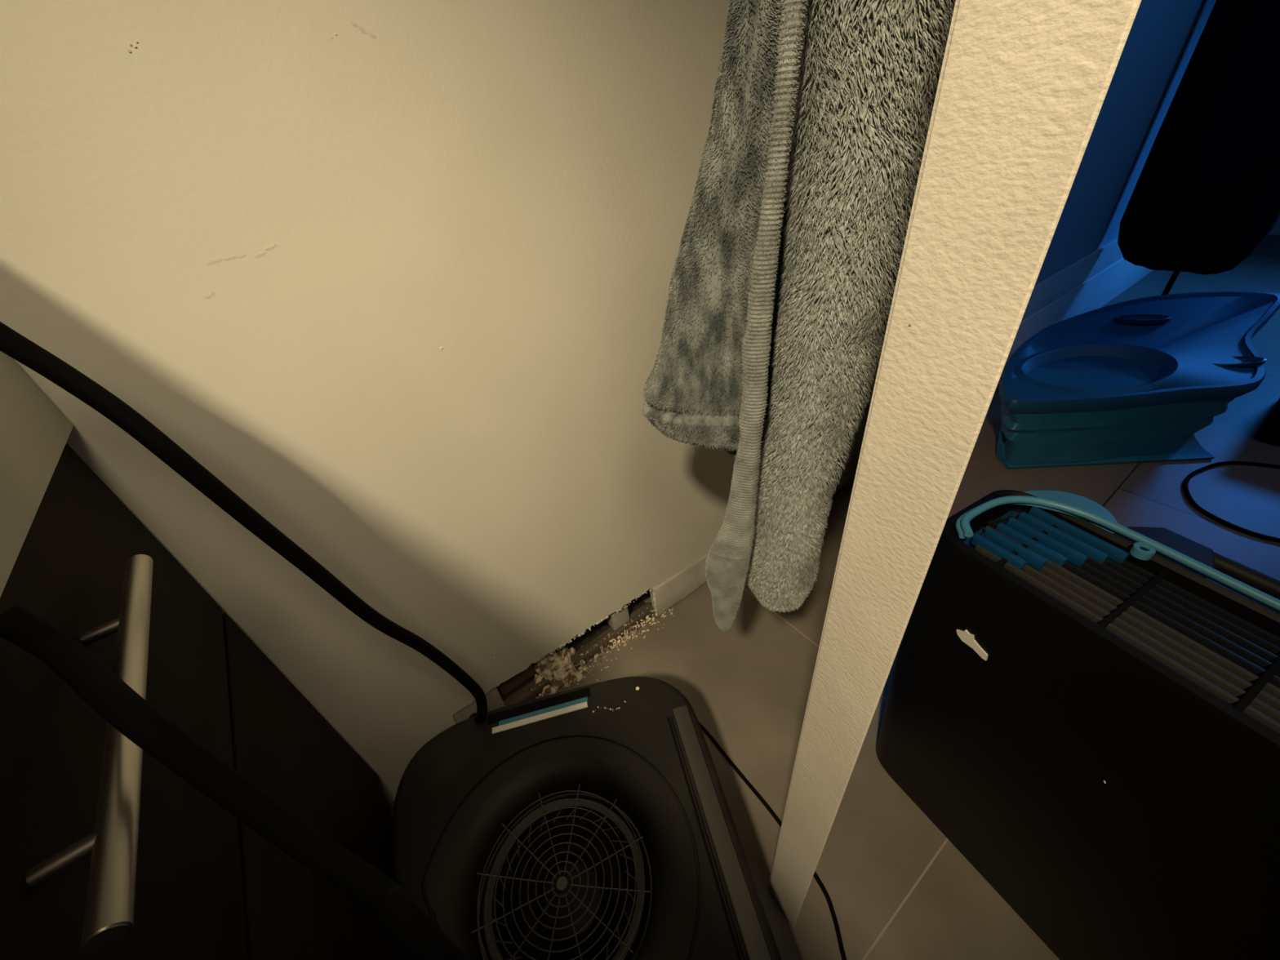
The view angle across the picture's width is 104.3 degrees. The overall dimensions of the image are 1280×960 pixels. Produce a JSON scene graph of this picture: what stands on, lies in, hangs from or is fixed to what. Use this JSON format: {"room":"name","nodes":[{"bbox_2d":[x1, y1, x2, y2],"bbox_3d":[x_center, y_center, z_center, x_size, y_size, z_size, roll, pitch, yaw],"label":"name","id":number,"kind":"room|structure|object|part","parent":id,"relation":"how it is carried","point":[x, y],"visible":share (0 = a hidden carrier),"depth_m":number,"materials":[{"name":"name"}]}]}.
{"room":"bathroom","nodes":[
{"label":"bathroom","id":0,"kind":"room"},
{"bbox_2d":[0,0,1216,805],"bbox_3d":[0.844,-1.154,1.229,7.800,2.400,0.210,-28,42,-26],"label":"wall","id":1,"kind":"structure","parent":0,"point":[460,178],"depth_m":0.64,"materials":[{"name":"paint"}]},
{"bbox_2d":[203,21,376,298],"bbox_3d":[-0.364,-0.328,0.513,0.256,0.214,0.001,-28,42,-26],"label":"scuff","id":2,"kind":"object","parent":1,"relation":"attached to","point":[361,28],"visible":1,"depth_m":0.52,"materials":[{"name":"grey paint"}]},
{"bbox_2d":[128,33,634,655],"bbox_3d":[-0.188,-0.104,0.819,0.519,0.952,0.003,-28,42,-26],"label":"chip","id":3,"kind":"object","parent":1,"relation":"attached to","point":[335,34],"visible":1,"depth_m":0.42,"materials":[{"name":"paint"}]},
{"bbox_2d":[453,687,505,724],"bbox_3d":[-0.373,0.468,1.074,0.116,0.167,0.044,-28,42,-26],"label":"trim","id":4,"kind":"structure","parent":1,"relation":"attached to","point":[494,700],"depth_m":1.08,"materials":[{"name":"paint"}]},
{"bbox_2d":[497,664,535,695],"bbox_3d":[-0.298,0.415,1.133,0.085,0.167,0.020,-28,42,-26],"label":"trim","id":5,"kind":"structure","parent":1,"relation":"attached to","point":[508,686],"depth_m":1.16,"materials":[{"name":"brown wood"}]},
{"bbox_2d":[503,602,654,706],"bbox_3d":[-0.185,0.463,1.221,0.550,0.034,0.027,-28,42,-26],"label":"trim","id":6,"kind":"structure","parent":1,"relation":"attached to","point":[525,694],"depth_m":1.24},
{"bbox_2d":[550,586,657,653],"bbox_3d":[-0.077,0.376,1.228,0.305,0.121,0.011,-28,42,-26],"label":"plaster","id":7,"kind":"object","parent":1,"relation":"attached to","point":[650,590],"visible":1,"depth_m":1.23,"materials":[{"name":"paint"}]},
{"bbox_2d":[605,604,629,630],"bbox_3d":[-0.066,0.302,1.248,0.050,0.167,0.040,-28,42,-26],"label":"trim","id":8,"kind":"structure","parent":1,"relation":"attached to","point":[620,618],"depth_m":1.26,"materials":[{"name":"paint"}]},
{"bbox_2d":[999,237,1152,379],"bbox_3d":[2.509,-1.111,2.595,4.000,0.385,0.022,-28,42,-26],"label":"baseboard","id":9,"kind":"structure","parent":1,"relation":"attached to","point":[1091,282],"depth_m":2.28,"materials":[{"name":"white"}]},
{"bbox_2d":[387,234,1279,959],"bbox_3d":[1.868,0.455,0.944,7.800,0.001,3.000,-28,42,-26],"label":"floor","id":10,"kind":"structure","parent":0,"point":[897,887],"depth_m":1.18,"materials":[{"name":"grey tile"}]},
{"bbox_2d":[0,443,410,959],"bbox_3d":[-0.463,0.629,0.327,0.622,0.893,0.950,-28,42,-26],"label":"base cabinet","id":11,"kind":"object","parent":10,"relation":"on","point":[107,852],"visible":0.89,"depth_m":0.39,"materials":[{"name":"brown laminate"}]},
{"bbox_2d":[0,351,73,596],"bbox_3d":[-0.540,0.174,-0.007,0.593,0.242,0.913,-28,42,-26],"label":"countertop","id":12,"kind":"structure","parent":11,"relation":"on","point":[34,433],"depth_m":0.41,"materials":[{"name":"grey laminate"}]},
{"bbox_2d":[0,604,469,959],"bbox_3d":[-0.114,0.512,0.434,0.556,0.907,0.090,25,47,35],"label":"power cord","id":13,"kind":"object","parent":12,"relation":"hanging from","point":[409,926],"visible":1,"depth_m":0.30,"materials":[{"name":"black rubber"}]},
{"bbox_3d":[-0.297,0.197,0.261,0.032,0.010,0.010,-28,42,-26],"label":"handle post","id":14,"kind":"part","parent":11,"relation":"part of","materials":[{"name":"silver metal"}]},
{"bbox_3d":[-0.411,0.115,0.386,0.032,0.010,0.010,-28,42,-26],"label":"handle post","id":15,"kind":"part","parent":11,"relation":"part of","materials":[{"name":"silver metal"}]},
{"bbox_3d":[-0.347,0.144,0.337,0.017,0.025,0.316,-28,42,-26],"label":"handle","id":16,"kind":"part","parent":11,"relation":"part of","materials":[{"name":"silver metal"}]},
{"bbox_3d":[-0.353,0.224,0.334,0.017,0.268,0.718,-28,42,-26],"label":"drawer","id":17,"kind":"part","parent":11,"relation":"part of","materials":[{"name":"brown laminate"}]},
{"bbox_3d":[-0.318,0.533,0.568,0.017,0.499,0.718,-28,42,-26],"label":"door","id":18,"kind":"part","parent":11,"relation":"part of","materials":[{"name":"brown laminate"}]},
{"bbox_2d":[391,676,782,959],"bbox_3d":[-0.092,0.665,0.751,0.516,0.257,0.618,-12,37,-8],"label":"machine","id":19,"kind":"object","parent":10,"relation":"on","point":[595,821],"depth_m":0.77,"materials":[{"name":"black plastic"}]},
{"bbox_2d":[0,321,487,724],"bbox_3d":[-0.377,0.241,0.713,0.192,1.033,0.141,-28,42,-26],"label":"power cord","id":20,"kind":"object","parent":19,"relation":"attached to","point":[14,344],"visible":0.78,"depth_m":0.45,"materials":[{"name":"black rubber"}]},
{"bbox_3d":[0.104,0.541,0.683,0.008,0.004,0.456,-12,37,-8],"label":"rail trim","id":21,"kind":"part","parent":19,"relation":"part of","materials":[{"name":"black plastic"}]},
{"bbox_3d":[0.127,0.538,0.681,0.027,0.010,0.486,-12,37,-8],"label":"rail","id":22,"kind":"part","parent":19,"relation":"part of","materials":[{"name":"grey plastic"}]},
{"bbox_2d":[531,607,674,698],"bbox_3d":[-0.096,0.401,1.239,0.440,0.108,0.115,-28,42,-26],"label":"rubble","id":23,"kind":"object","parent":10,"relation":"on","point":[566,674],"visible":0.9,"depth_m":1.20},
{"bbox_2d":[698,721,846,959],"bbox_3d":[0.253,0.700,0.861,0.111,0.007,0.767,-21,39,-18],"label":"power cord","id":24,"kind":"object","parent":10,"relation":"on","point":[751,787],"visible":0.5,"depth_m":0.94,"materials":[{"name":"black rubber"}]},
{"bbox_2d":[875,489,1279,959],"bbox_3d":[0.760,0.439,0.631,0.343,0.605,0.837,-23,40,-20],"label":"machine","id":25,"kind":"object","parent":10,"relation":"on","point":[1091,718],"visible":1,"depth_m":0.62,"materials":[{"name":"black plastic"}]},
{"bbox_2d":[962,511,1019,549],"bbox_3d":[0.541,0.105,0.685,0.140,0.006,0.137,-23,40,-20],"label":"grille","id":26,"kind":"object","parent":25,"relation":"on","point":[978,525],"depth_m":0.75,"materials":[{"name":"blue plastic"}]},
{"bbox_2d":[995,291,1279,469],"bbox_3d":[1.657,-0.349,1.707,1.069,0.399,0.488,-5,37,2],"label":"plastic tub","id":27,"kind":"object","parent":10,"relation":"on","point":[1131,381],"visible":1,"depth_m":1.61,"materials":[{"name":"blue plastic"}]},
{"bbox_3d":[1.646,-0.441,1.638,1.067,0.169,0.487,-5,37,2],"label":"lid","id":28,"kind":"part","parent":27,"relation":"part of","materials":[{"name":"blue plastic"}]},
{"bbox_2d":[1160,271,1179,295],"bbox_3d":[2.372,-1.427,1.898,0.349,1.750,0.319,-3,37,5],"label":"coat stand","id":29,"kind":"object","parent":10,"relation":"on","point":[1173,277],"visible":0.02,"depth_m":2.28,"materials":[{"name":"black metal"}]},
{"bbox_2d":[1117,0,1279,274],"bbox_3d":[2.210,-1.417,1.751,0.273,1.260,0.457,-28,42,-26],"label":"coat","id":30,"kind":"object","parent":29,"relation":"hanging from","point":[1206,194],"visible":1,"depth_m":1.84,"materials":[{"name":"black fabric"}]},
{"bbox_2d":[1182,461,1279,542],"bbox_3d":[2.019,0.100,1.380,0.767,0.011,0.420,15,42,26],"label":"power cord","id":31,"kind":"object","parent":10,"relation":"on","point":[1185,487],"visible":1,"depth_m":1.50,"materials":[{"name":"black rubber"}]},
{"bbox_2d":[1256,397,1279,445],"bbox_3d":[2.335,-0.209,1.584,0.434,0.200,0.385,-28,42,-26],"label":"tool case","id":32,"kind":"object","parent":10,"relation":"on","point":[1269,431],"visible":1,"depth_m":1.65,"materials":[{"name":"black plastic"}]},
{"bbox_2d":[1268,217,1279,235],"bbox_3d":[4.850,-2.159,1.947,0.020,2.400,3.000,-28,42,-26],"label":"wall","id":33,"kind":"structure","parent":0,"point":[1276,230],"depth_m":3.36,"materials":[{"name":"paint"}]},
{"bbox_3d":[0.599,-0.833,0.842,0.512,2.400,0.286,-28,42,-26],"label":"wall","id":34,"kind":"structure","parent":0,"visible":0},
{"bbox_2d":[653,452,860,616],"bbox_3d":[0.417,0.121,1.510,0.952,0.109,0.007,-28,42,-26],"label":"baseboard","id":35,"kind":"structure","parent":34,"relation":"attached to","point":[677,588],"depth_m":1.34,"materials":[{"name":"paint"}]},
{"bbox_3d":[0.471,-0.645,0.614,0.118,2.400,0.118,-28,42,-26],"label":"trim","id":36,"kind":"structure","parent":0,"visible":0},
{"bbox_2d":[768,0,1141,927],"bbox_3d":[0.281,-0.285,0.481,0.133,2.017,0.727,15,42,26],"label":"door","id":37,"kind":"structure","parent":36,"relation":"attached to","point":[1023,86],"depth_m":0.23,"materials":[{"name":"paint"}]},
{"bbox_2d":[641,0,955,631],"bbox_3d":[0.116,-0.281,0.477,0.278,1.180,0.190,-2,37,6],"label":"towel","id":38,"kind":"object","parent":37,"relation":"hanging from","point":[784,279],"visible":1,"depth_m":0.46,"materials":[{"name":"fabric"}]},
{"bbox_3d":[0.183,-0.370,0.461,0.135,1.000,0.091,5,38,15],"label":"panel","id":39,"kind":"part","parent":38,"relation":"part of","materials":[{"name":"fabric"}]},
{"bbox_3d":[0.183,-0.266,0.440,0.107,1.160,0.118,-28,42,-26],"label":"panel","id":40,"kind":"part","parent":38,"relation":"part of","materials":[{"name":"grey fabric"}]}
]}

